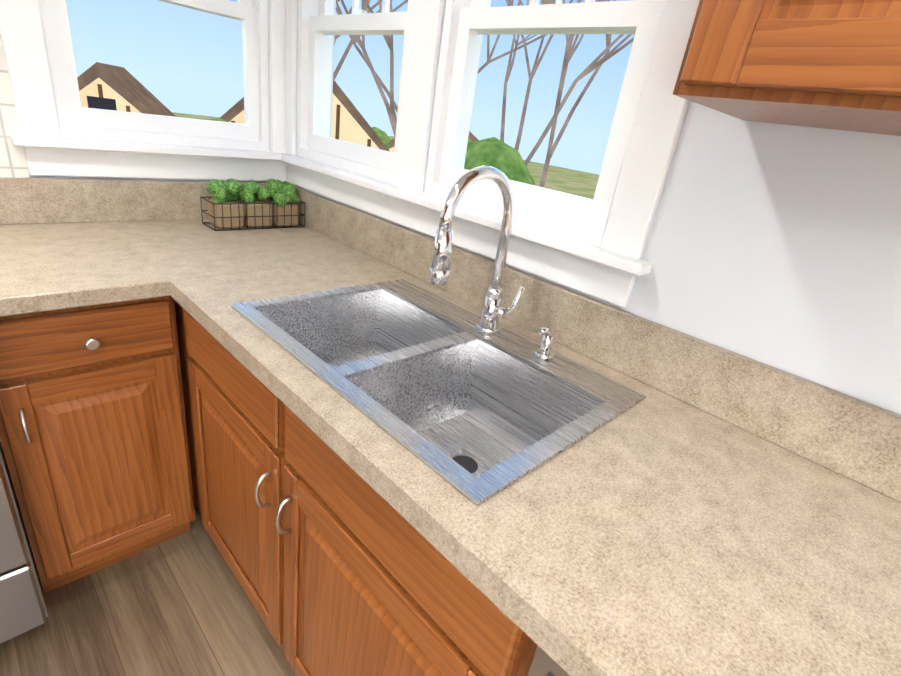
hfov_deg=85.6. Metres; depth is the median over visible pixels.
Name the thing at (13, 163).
tile backsplash
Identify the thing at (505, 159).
trees
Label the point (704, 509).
countertop
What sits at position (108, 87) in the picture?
houses
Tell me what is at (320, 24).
window
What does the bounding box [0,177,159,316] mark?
countertop
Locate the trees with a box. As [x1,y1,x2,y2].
[210,0,633,187]
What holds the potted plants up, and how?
on the countertop at (704, 509)
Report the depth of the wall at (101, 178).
1.64 m
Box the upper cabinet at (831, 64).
[673,0,900,135]
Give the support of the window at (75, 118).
in the wall at (101, 178)
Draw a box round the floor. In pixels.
[0,504,296,675]
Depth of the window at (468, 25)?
1.16 m
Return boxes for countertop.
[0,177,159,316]
[96,179,900,675]
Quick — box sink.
[231,279,645,505]
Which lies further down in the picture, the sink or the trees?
the sink
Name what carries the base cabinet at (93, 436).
on the floor
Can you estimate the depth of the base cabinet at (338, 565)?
0.83 m
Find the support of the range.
on the floor
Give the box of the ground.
[172,112,598,198]
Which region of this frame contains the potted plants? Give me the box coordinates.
[200,179,304,230]
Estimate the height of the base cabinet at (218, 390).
0.870 m
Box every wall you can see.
[29,0,269,182]
[295,0,900,414]
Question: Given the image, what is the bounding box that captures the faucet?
[430,165,554,359]
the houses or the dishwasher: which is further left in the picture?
the houses
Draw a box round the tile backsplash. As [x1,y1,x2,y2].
[0,34,29,177]
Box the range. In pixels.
[0,441,47,643]
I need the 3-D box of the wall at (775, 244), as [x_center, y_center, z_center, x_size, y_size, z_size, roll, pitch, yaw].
[1.307,0.273,0.286,0.150,2.350,5.450,-15,33,-43]
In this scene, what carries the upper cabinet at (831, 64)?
attached to the wall at (775, 244)
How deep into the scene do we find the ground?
66.15 m
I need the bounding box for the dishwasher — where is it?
[526,644,569,675]
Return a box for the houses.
[77,62,477,151]
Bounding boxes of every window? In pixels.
[0,0,288,181]
[281,0,699,307]
[297,0,408,181]
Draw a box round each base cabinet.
[0,296,194,592]
[174,300,257,611]
[250,372,535,675]
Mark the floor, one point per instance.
(181, 605)
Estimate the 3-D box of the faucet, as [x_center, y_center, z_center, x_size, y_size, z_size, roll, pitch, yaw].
[0.104,-0.141,0.976,0.237,0.367,0.212,-15,33,-43]

